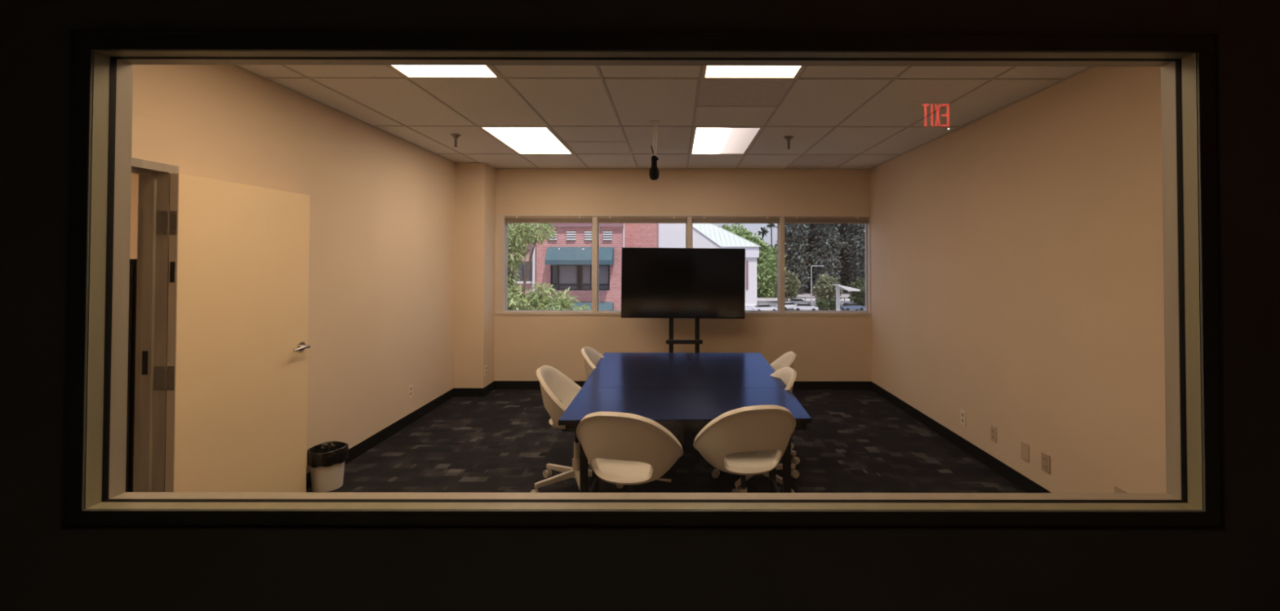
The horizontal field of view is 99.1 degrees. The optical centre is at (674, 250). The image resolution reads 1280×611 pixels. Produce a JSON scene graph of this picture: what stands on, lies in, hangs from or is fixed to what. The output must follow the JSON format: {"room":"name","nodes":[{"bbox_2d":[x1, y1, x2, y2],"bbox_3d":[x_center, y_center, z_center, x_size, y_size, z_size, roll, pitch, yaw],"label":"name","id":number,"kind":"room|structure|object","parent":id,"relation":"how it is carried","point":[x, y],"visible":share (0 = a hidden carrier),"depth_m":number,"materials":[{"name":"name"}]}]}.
{"room":"observation room","nodes":[
{"label":"observation room","id":0,"kind":"room"},
{"bbox_2d":[129,173,138,258],"bbox_3d":[-4.005,0.315,3.519,2.600,2.776,3.542,0,-1,0],"label":"wall","id":1,"kind":"structure","parent":0,"point":[135,177],"depth_m":5.20,"materials":[{"name":"beige paint"}]},
{"bbox_2d":[131,64,455,474],"bbox_3d":[-2.636,0.279,4.286,0.140,2.876,5.288,0,-1,0],"label":"wall","id":2,"kind":"structure","parent":0,"point":[382,205],"depth_m":4.22,"materials":[{"name":"beige paint"}]},
{"bbox_2d":[131,157,178,492],"bbox_3d":[-2.629,0.596,2.277,0.155,2.075,1.014,0,-1,0],"label":"door frame","id":3,"kind":"structure","parent":2,"relation":"in","point":[153,192],"depth_m":2.73,"materials":[{"name":"grey metal"}]},
{"bbox_2d":[164,173,310,492],"bbox_3d":[-2.481,0.628,3.196,0.112,2.019,0.950,0,-1,2],"label":"open door","id":4,"kind":"structure","parent":3,"relation":"attached to","point":[236,371],"depth_m":3.08,"materials":[{"name":"beige paint"}]},
{"bbox_2d":[306,388,453,488],"bbox_3d":[-2.564,1.622,4.550,0.008,0.100,3.560,0,-1,0],"label":"baseboard","id":5,"kind":"structure","parent":2,"relation":"attached to","point":[361,448],"depth_m":4.94,"materials":[{"name":"black rubber"}]},
{"bbox_2d":[408,384,412,398],"bbox_3d":[-2.564,1.368,5.281,0.010,0.118,0.075,0,-1,0],"label":"wall outlet","id":6,"kind":"object","parent":2,"relation":"attached to","point":[410,388],"visible":1,"depth_m":5.27,"materials":[{"name":"beige plastic"}]},
{"bbox_2d":[453,163,495,388],"bbox_3d":[-2.397,0.342,6.541,0.345,2.726,0.378,0,-1,0],"label":"column","id":7,"kind":"structure","parent":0,"point":[475,183],"depth_m":6.36,"materials":[{"name":"beige paint"}]},
{"bbox_2d":[453,381,494,396],"bbox_3d":[-2.391,1.655,6.511,0.345,0.100,0.378,0,-1,0],"label":"baseboard","id":8,"kind":"structure","parent":7,"relation":"attached to","point":[485,391],"depth_m":6.32,"materials":[{"name":"black rubber"}]},
{"bbox_2d":[484,364,486,376],"bbox_3d":[-2.220,1.411,6.395,0.010,0.118,0.075,0,-1,0],"label":"wall outlet","id":9,"kind":"object","parent":7,"relation":"attached to","point":[485,366],"visible":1,"depth_m":6.38,"materials":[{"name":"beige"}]},
{"bbox_2d":[0,0,1279,610],"bbox_3d":[-0.003,0.240,1.676,8.400,2.876,0.060,0,-1,0],"label":"wall","id":10,"kind":"structure","parent":0,"point":[44,566],"depth_m":1.64,"materials":[{"name":"paint"}]},
{"bbox_2d":[233,65,1093,169],"bbox_3d":[-0.066,-1.132,4.342,5.597,0.164,5.330,0,-1,0],"label":"ceiling","id":11,"kind":"structure","parent":0,"point":[837,117],"depth_m":4.02,"materials":[{"name":"grey"}]},
{"bbox_2d":[387,65,502,78],"bbox_3d":[-1.367,-1.105,2.780,0.590,0.054,1.199,0,-1,0],"label":"ceiling light","id":12,"kind":"object","parent":11,"relation":"attached to","point":[406,71],"visible":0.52,"depth_m":3.27,"materials":[{"name":"beige plastic"}]},
{"bbox_2d":[450,133,461,146],"bbox_3d":[-1.981,-0.992,4.927,0.090,0.110,0.090,0,-1,0],"label":"sprinkler","id":13,"kind":"object","parent":11,"relation":"attached to","point":[455,136],"visible":1,"depth_m":4.92,"materials":[{"name":"silver metal"}]},
{"bbox_2d":[478,126,573,154],"bbox_3d":[-1.371,-1.064,5.218,0.590,0.054,1.199,0,-1,0],"label":"ceiling light","id":14,"kind":"object","parent":11,"relation":"attached to","point":[522,140],"visible":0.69,"depth_m":5.15,"materials":[{"name":"beige plastic"}]},
{"bbox_2d":[648,120,660,180],"bbox_3d":[-0.164,-0.813,4.443,0.090,0.478,0.084,0,-1,0],"label":"microphone","id":15,"kind":"object","parent":11,"relation":"hanging from","point":[654,173],"visible":1,"depth_m":4.42,"materials":[{"name":"black plastic"}]},
{"bbox_2d":[689,127,763,155],"bbox_3d":[0.458,-1.062,5.221,0.590,0.054,1.199,0,-1,0],"label":"ceiling light","id":16,"kind":"object","parent":11,"relation":"attached to","point":[705,140],"visible":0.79,"depth_m":5.14,"materials":[{"name":"beige plastic"}]},
{"bbox_2d":[701,66,804,79],"bbox_3d":[0.462,-1.102,2.783,0.590,0.054,1.199,0,-1,0],"label":"ceiling light","id":17,"kind":"object","parent":11,"relation":"attached to","point":[708,72],"visible":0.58,"depth_m":3.28,"materials":[{"name":"beige plastic"}]},
{"bbox_2d":[783,136,793,149],"bbox_3d":[1.046,-0.986,4.995,0.090,0.110,0.090,0,-1,0],"label":"sprinkler","id":18,"kind":"object","parent":11,"relation":"attached to","point":[788,138],"visible":1,"depth_m":4.98,"materials":[{"name":"silver metal"}]},
{"bbox_2d":[306,389,1026,493],"bbox_3d":[-0.070,1.695,4.215,4.997,0.050,4.990,0,-1,0],"label":"floor","id":19,"kind":"structure","parent":0,"point":[501,441],"depth_m":4.45,"materials":[{"name":"carpet"}]},
{"bbox_2d":[306,441,348,492],"bbox_3d":[-2.432,1.517,3.818,0.246,0.285,0.246,0,-1,0],"label":"waste bin","id":20,"kind":"object","parent":19,"relation":"on","point":[326,460],"visible":1,"depth_m":3.74,"materials":[{"name":"beige plastic"}]},
{"bbox_2d":[530,365,623,493],"bbox_3d":[-0.708,1.240,3.809,0.612,0.844,0.644,1,-1,-36],"label":"swivel chair","id":21,"kind":"object","parent":19,"relation":"on","point":[558,391],"visible":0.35,"depth_m":3.80,"materials":[{"name":"white plastic"}]},
{"bbox_2d":[579,346,604,449],"bbox_3d":[-0.506,1.255,4.679,0.630,0.844,0.637,0,-1,0],"label":"swivel chair","id":22,"kind":"object","parent":19,"relation":"on","point":[591,357],"visible":0.11,"depth_m":4.68,"materials":[{"name":"white plastic"}]},
{"bbox_2d":[576,411,683,493],"bbox_3d":[-0.257,1.226,2.945,0.622,0.844,0.640,0,-1,13],"label":"swivel chair","id":23,"kind":"object","parent":19,"relation":"on","point":[631,450],"visible":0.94,"depth_m":2.74,"materials":[{"name":"white plastic"}]},
{"bbox_2d":[666,318,702,352],"bbox_3d":[0.111,0.964,6.275,0.541,1.481,0.680,0,-1,0],"label":"stand","id":24,"kind":"object","parent":19,"relation":"on","point":[671,341],"visible":0.15,"depth_m":6.28,"materials":[{"name":"black metal"}]},
{"bbox_2d":[621,247,745,319],"bbox_3d":[0.098,0.373,6.230,1.410,0.802,0.080,1,-1,-1],"label":"television","id":25,"kind":"object","parent":24,"relation":"attached to","point":[707,283],"visible":1,"depth_m":6.19,"materials":[{"name":"black plastic"}]},
{"bbox_2d":[558,352,811,493],"bbox_3d":[0.073,1.310,4.066,1.477,0.716,2.166,0,-1,0],"label":"conference table","id":26,"kind":"object","parent":19,"relation":"on","point":[682,393],"visible":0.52,"depth_m":3.63,"materials":[{"name":"blue laminate"}]},
{"bbox_2d":[693,404,795,493],"bbox_3d":[0.403,1.229,3.074,0.627,0.844,0.641,0,-1,-13],"label":"swivel chair","id":27,"kind":"object","parent":19,"relation":"on","point":[747,441],"visible":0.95,"depth_m":2.87,"materials":[{"name":"white plastic"}]},
{"bbox_2d":[711,367,799,493],"bbox_3d":[0.595,1.258,3.932,0.643,0.816,0.621,0,-1,-2],"label":"swivel chair","id":28,"kind":"object","parent":19,"relation":"on","point":[788,375],"visible":0.07,"depth_m":3.94,"materials":[{"name":"white plastic"}]},
{"bbox_2d":[769,351,799,465],"bbox_3d":[0.736,1.253,4.469,0.612,0.844,0.644,1,-1,-31],"label":"swivel chair","id":29,"kind":"object","parent":19,"relation":"on","point":[787,360],"visible":0.09,"depth_m":4.54,"materials":[{"name":"white plastic"}]},
{"bbox_2d":[493,168,871,381],"bbox_3d":[-0.071,0.325,6.833,4.997,2.876,0.200,0,-1,0],"label":"wall","id":30,"kind":"structure","parent":0,"point":[827,348],"depth_m":6.73,"materials":[{"name":"beige paint"}]},
{"bbox_2d":[494,381,871,389],"bbox_3d":[0.096,1.661,6.707,4.644,0.100,0.008,0,-1,0],"label":"baseboard","id":31,"kind":"structure","parent":30,"relation":"attached to","point":[498,384],"depth_m":6.71,"materials":[{"name":"black rubber"}]},
{"bbox_2d":[496,214,871,315],"bbox_3d":[0.114,0.178,6.825,4.627,1.240,0.202,0,-1,0],"label":"window","id":32,"kind":"structure","parent":30,"relation":"in","point":[502,228],"depth_m":6.76,"materials":[{"name":"beige"}]},
{"bbox_2d":[504,216,592,223],"bbox_3d":[-1.568,-0.382,6.771,1.082,0.085,0.048,0,-1,0],"label":"window blind","id":33,"kind":"object","parent":32,"relation":"attached to","point":[508,220],"visible":1,"depth_m":6.75,"materials":[{"name":"beige"}]},
{"bbox_2d":[597,216,686,223],"bbox_3d":[-0.406,-0.380,6.773,1.107,0.085,0.048,0,-1,0],"label":"window blind","id":34,"kind":"object","parent":32,"relation":"attached to","point":[601,220],"visible":1,"depth_m":6.75,"materials":[{"name":"beige"}]},
{"bbox_2d":[692,216,779,223],"bbox_3d":[0.759,-0.378,6.774,1.087,0.085,0.048,0,-1,0],"label":"window blind","id":35,"kind":"object","parent":32,"relation":"attached to","point":[695,220],"visible":1,"depth_m":6.76,"materials":[{"name":"beige"}]},
{"bbox_2d":[784,217,869,223],"bbox_3d":[1.892,-0.377,6.776,1.042,0.085,0.048,0,-1,0],"label":"window blind","id":36,"kind":"object","parent":32,"relation":"attached to","point":[788,220],"visible":1,"depth_m":6.76,"materials":[{"name":"beige"}]},
{"bbox_2d":[865,66,1166,493],"bbox_3d":[2.506,0.287,4.293,0.150,2.876,5.288,0,-1,0],"label":"wall","id":37,"kind":"structure","parent":0,"point":[1017,251],"depth_m":3.60,"materials":[{"name":"beige paint"}]},
{"bbox_2d":[871,381,1051,493],"bbox_3d":[2.425,1.624,4.225,0.008,0.100,4.980,0,-1,0],"label":"baseboard","id":38,"kind":"structure","parent":37,"relation":"attached to","point":[1023,482],"depth_m":4.50,"materials":[{"name":"black rubber"}]},
{"bbox_2d":[960,409,965,426],"bbox_3d":[2.424,1.408,4.577,0.010,0.118,0.075,0,-1,0],"label":"wall outlet","id":39,"kind":"object","parent":37,"relation":"attached to","point":[962,413],"visible":1,"depth_m":4.57,"materials":[{"name":"beige plastic"}]},
{"bbox_2d":[990,425,996,443],"bbox_3d":[2.424,1.396,4.139,0.010,0.118,0.075,0,-1,0],"label":"wall outlet","id":40,"kind":"object","parent":37,"relation":"attached to","point":[993,429],"visible":1,"depth_m":4.13,"materials":[{"name":"beige plastic"}]},
{"bbox_2d":[1020,441,1029,462],"bbox_3d":[2.426,1.395,3.769,0.007,0.118,0.085,0,-1,0],"label":"wall outlet","id":41,"kind":"object","parent":37,"relation":"attached to","point":[1024,447],"visible":1,"depth_m":3.77,"materials":[{"name":"beige plastic"}]},
{"bbox_2d":[1040,452,1050,475],"bbox_3d":[2.425,1.392,3.560,0.010,0.118,0.080,0,-1,0],"label":"wall outlet","id":42,"kind":"object","parent":37,"relation":"attached to","point":[1045,459],"visible":1,"depth_m":3.55,"materials":[{"name":"beige plastic"}]},
{"bbox_2d":[1114,486,1126,493],"bbox_3d":[2.428,1.358,2.965,0.007,0.118,0.075,0,-1,0],"label":"wall outlet","id":43,"kind":"object","parent":37,"relation":"attached to","point":[1117,490],"visible":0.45,"depth_m":2.97,"materials":[{"name":"beige plastic"}]},
{"bbox_3d":[-3.887,1.683,3.446,2.640,0.058,3.442,0,-1,0],"label":"floor","id":44,"kind":"structure","parent":0,"visible":0},
{"bbox_2d":[125,258,137,492],"bbox_3d":[-3.175,0.849,3.219,0.520,1.600,0.626,0,-1,0],"label":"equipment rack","id":45,"kind":"object","parent":44,"relation":"on","point":[133,262],"visible":0.04,"depth_m":2.93,"materials":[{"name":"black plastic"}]},
{"bbox_3d":[-0.064,0.216,1.731,4.997,2.826,0.048,0,-1,0],"label":"wall","id":46,"kind":"structure","parent":0,"visible":0},
{"bbox_2d":[60,31,1226,531],"bbox_3d":[-0.089,0.088,1.700,3.466,1.492,0.138,0,-1,0],"label":"window","id":47,"kind":"structure","parent":46,"relation":"in","point":[94,495],"depth_m":1.65,"materials":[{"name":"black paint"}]},
{"label":"outside","id":48,"kind":"structure","parent":0,"visible":0},
{"bbox_2d":[756,289,865,311],"bbox_3d":[49.695,13.252,215.877,500.000,0.200,408.000,0,-1,0],"label":"ground","id":49,"kind":"structure","parent":48,"point":[772,304],"depth_m":116.80,"materials":[{"name":"grey asphalt"}]},
{"bbox_2d":[506,223,591,310],"bbox_3d":[-3.062,4.327,11.499,2.869,10.731,2.074,0,-1,6],"label":"leafy tree","id":50,"kind":"object","parent":49,"relation":"on","point":[520,231],"visible":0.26,"depth_m":11.40,"materials":[{"name":"green plant"}]},
{"bbox_2d":[507,222,658,310],"bbox_3d":[-10.946,3.153,37.363,19.430,13.900,9.150,0,-1,0],"label":"brick building","id":51,"kind":"structure","parent":49,"relation":"on","point":[565,262],"depth_m":34.01,"materials":[{"name":"red brick"}]},
{"bbox_2d":[549,231,557,240],"bbox_3d":[-7.626,-0.918,33.957,0.580,0.600,0.095,0,-1,0],"label":"vent","id":52,"kind":"object","parent":51,"relation":"attached to","point":[556,234],"depth_m":33.97,"materials":[{"name":"white metal"}]},
{"bbox_2d":[566,231,576,240],"bbox_3d":[-6.452,-0.916,33.959,0.580,0.600,0.095,0,-1,0],"label":"vent","id":53,"kind":"object","parent":51,"relation":"attached to","point":[571,235],"depth_m":33.98,"materials":[{"name":"white metal"}]},
{"bbox_2d":[584,231,591,240],"bbox_3d":[-5.327,-0.914,33.960,0.580,0.600,0.095,0,-1,0],"label":"vent","id":54,"kind":"object","parent":51,"relation":"attached to","point":[588,234],"depth_m":33.98,"materials":[{"name":"white metal"}]},
{"bbox_2d":[603,231,612,240],"bbox_3d":[-4.178,-0.913,33.962,0.580,0.600,0.095,0,-1,0],"label":"vent","id":55,"kind":"object","parent":51,"relation":"attached to","point":[607,235],"depth_m":33.98,"materials":[{"name":"white metal"}]},
{"bbox_2d":[658,223,721,248],"bbox_3d":[-0.691,2.398,96.488,17.580,17.400,5.370,0,-1,0],"label":"white wing","id":56,"kind":"object","parent":49,"relation":"on","point":[670,235],"visible":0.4,"depth_m":94.06},
{"bbox_2d":[693,223,760,310],"bbox_3d":[6.121,2.820,113.640,19.339,17.144,28.675,0,-1,0],"label":"building","id":57,"kind":"structure","parent":49,"relation":"on","point":[723,237],"depth_m":100.00,"materials":[{"name":"white paint"}]},
{"bbox_2d":[713,223,786,297],"bbox_3d":[18.408,4.834,142.458,21.820,24.600,19.667,0,-1,0],"label":"leafy tree","id":58,"kind":"object","parent":49,"relation":"on","point":[766,263],"visible":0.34,"depth_m":136.69,"materials":[{"name":"green plant"}]},
{"bbox_2d":[757,226,768,239],"bbox_3d":[29.223,2.249,179.936,4.141,20.566,4.590,0,-1,0],"label":"palm tree","id":59,"kind":"object","parent":49,"relation":"on","point":[763,232],"visible":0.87,"depth_m":179.80,"materials":[{"name":"green plant"}]},
{"bbox_2d":[751,303,777,311],"bbox_3d":[16.236,10.407,97.863,4.481,1.480,1.800,0,-1,-9],"label":"parked car","id":60,"kind":"object","parent":49,"relation":"on","point":[762,306],"visible":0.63,"depth_m":97.09,"materials":[{"name":"white paint"}]},
{"bbox_2d":[766,223,775,244],"bbox_3d":[35.442,0.805,200.198,4.088,24.142,4.556,0,-1,0],"label":"palm tree","id":61,"kind":"object","parent":49,"relation":"on","point":[771,225],"visible":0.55,"depth_m":200.00,"materials":[{"name":"green plant"}]},
{"bbox_2d":[776,302,796,310],"bbox_3d":[21.606,10.498,102.869,4.481,1.480,1.800,0,-1,-20],"label":"parked car","id":62,"kind":"object","parent":49,"relation":"on","point":[788,304],"visible":0.3,"depth_m":102.02,"materials":[{"name":"white paint"}]},
{"bbox_2d":[772,269,801,301],"bbox_3d":[24.834,7.784,119.713,6.381,7.492,6.341,0,-1,0],"label":"street tree","id":63,"kind":"object","parent":49,"relation":"on","point":[792,283],"visible":0.66,"depth_m":118.67,"materials":[{"name":"green plant"}]},
{"bbox_2d":[775,220,813,293],"bbox_3d":[33.158,-3.864,149.761,10.622,33.119,10.276,0,-1,0],"label":"conifer","id":64,"kind":"object","parent":49,"relation":"on","point":[795,234],"visible":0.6,"depth_m":147.76,"materials":[{"name":"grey plant"}]},
{"bbox_2d":[786,298,810,304],"bbox_3d":[25.470,10.653,111.873,4.481,1.480,1.800,0,-1,-6],"label":"parked car","id":65,"kind":"object","parent":49,"relation":"on","point":[796,301],"visible":0.48,"depth_m":111.10,"materials":[{"name":"silver metal"}]},
{"bbox_2d":[756,292,850,299],"bbox_3d":[49.794,11.928,142.889,500.000,0.030,30.000,0,-1,0],"label":"street","id":66,"kind":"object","parent":49,"relation":"on","point":[803,295],"visible":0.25,"depth_m":139.60,"materials":[{"name":"grey asphalt"}]},
{"bbox_2d":[756,299,850,301],"bbox_3d":[49.816,11.595,126.392,500.000,0.150,3.000,0,-1,0],"label":"sidewalk","id":67,"kind":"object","parent":49,"relation":"on","point":[757,300],"depth_m":126.38,"materials":[{"name":"grey concrete"}]},
{"bbox_2d":[793,302,818,311],"bbox_3d":[24.062,10.452,99.874,4.481,1.480,1.800,0,-1,14],"label":"parked car","id":68,"kind":"object","parent":49,"relation":"on","point":[801,306],"visible":0.91,"depth_m":99.17,"materials":[{"name":"white paint"}]},
{"bbox_2d":[796,223,820,293],"bbox_3d":[39.155,-4.147,157.040,11.161,33.262,10.040,0,-1,0],"label":"conifer","id":69,"kind":"object","parent":49,"relation":"on","point":[807,290],"visible":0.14,"depth_m":154.36,"materials":[{"name":"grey plant"}]},
{"bbox_2d":[810,266,824,303],"bbox_3d":[30.926,7.393,117.935,2.883,8.215,0.400,0,-1,0],"label":"lamp post","id":70,"kind":"object","parent":49,"relation":"on","point":[811,266],"visible":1,"depth_m":117.86,"materials":[{"name":"grey metal"}]},
{"bbox_2d":[792,297,847,301],"bbox_3d":[38.647,11.136,123.885,30.120,0.950,0.120,0,-1,0],"label":"barrier","id":71,"kind":"object","parent":49,"relation":"on","point":[793,297],"visible":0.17,"depth_m":123.82,"materials":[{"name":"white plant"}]},
{"bbox_2d":[815,297,830,311],"bbox_3d":[27.139,10.161,99.662,3.174,3.335,3.526,0,-1,0],"label":"shrub","id":72,"kind":"object","parent":49,"relation":"on","point":[823,305],"visible":0.88,"depth_m":99.22,"materials":[{"name":"green plant"}]},
{"bbox_2d":[808,223,844,287],"bbox_3d":[41.559,-3.586,150.411,10.170,32.720,9.881,0,-1,0],"label":"conifer","id":73,"kind":"object","parent":49,"relation":"on","point":[825,235],"visible":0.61,"depth_m":148.12,"materials":[{"name":"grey plant"}]},
{"bbox_2d":[811,273,843,303],"bbox_3d":[30.297,7.904,108.102,6.584,6.903,6.195,0,-1,0],"label":"street tree","id":74,"kind":"object","parent":49,"relation":"on","point":[824,289],"visible":0.84,"depth_m":106.69,"materials":[{"name":"green plant"}]},
{"bbox_2d":[827,298,840,311],"bbox_3d":[29.123,10.326,99.895,2.720,3.147,2.525,0,-1,0],"label":"shrub","id":75,"kind":"object","parent":49,"relation":"on","point":[833,302],"visible":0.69,"depth_m":99.39,"materials":[{"name":"green plant"}]},
{"bbox_2d":[828,223,857,293],"bbox_3d":[48.814,-4.232,157.172,11.843,33.524,11.322,0,-1,0],"label":"conifer","id":76,"kind":"object","parent":49,"relation":"on","point":[845,280],"visible":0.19,"depth_m":154.43,"materials":[{"name":"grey plant"}]},
{"bbox_2d":[831,284,860,311],"bbox_3d":[27.666,8.227,87.913,3.500,5.543,3.200,0,-1,0],"label":"shelter","id":77,"kind":"object","parent":49,"relation":"on","point":[838,287],"visible":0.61,"depth_m":87.69,"materials":[{"name":"white metal"}]},
{"bbox_2d":[840,302,865,311],"bbox_3d":[32.912,10.482,100.884,4.481,1.480,1.800,0,-1,-12],"label":"parked car","id":78,"kind":"object","parent":49,"relation":"on","point":[846,306],"visible":0.84,"depth_m":100.12,"materials":[{"name":"blue metal"}]},
{"bbox_2d":[840,223,865,287],"bbox_3d":[51.784,-3.834,150.337,12.273,32.177,11.664,0,-1,0],"label":"conifer","id":79,"kind":"object","parent":49,"relation":"on","point":[857,268],"visible":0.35,"depth_m":148.41,"materials":[{"name":"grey plant"}]},
{"bbox_2d":[847,277,865,306],"bbox_3d":[37.223,8.596,107.939,5.596,6.809,5.685,0,-1,0],"label":"street tree","id":80,"kind":"object","parent":49,"relation":"on","point":[856,297],"visible":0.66,"depth_m":106.89,"materials":[{"name":"green plant"}]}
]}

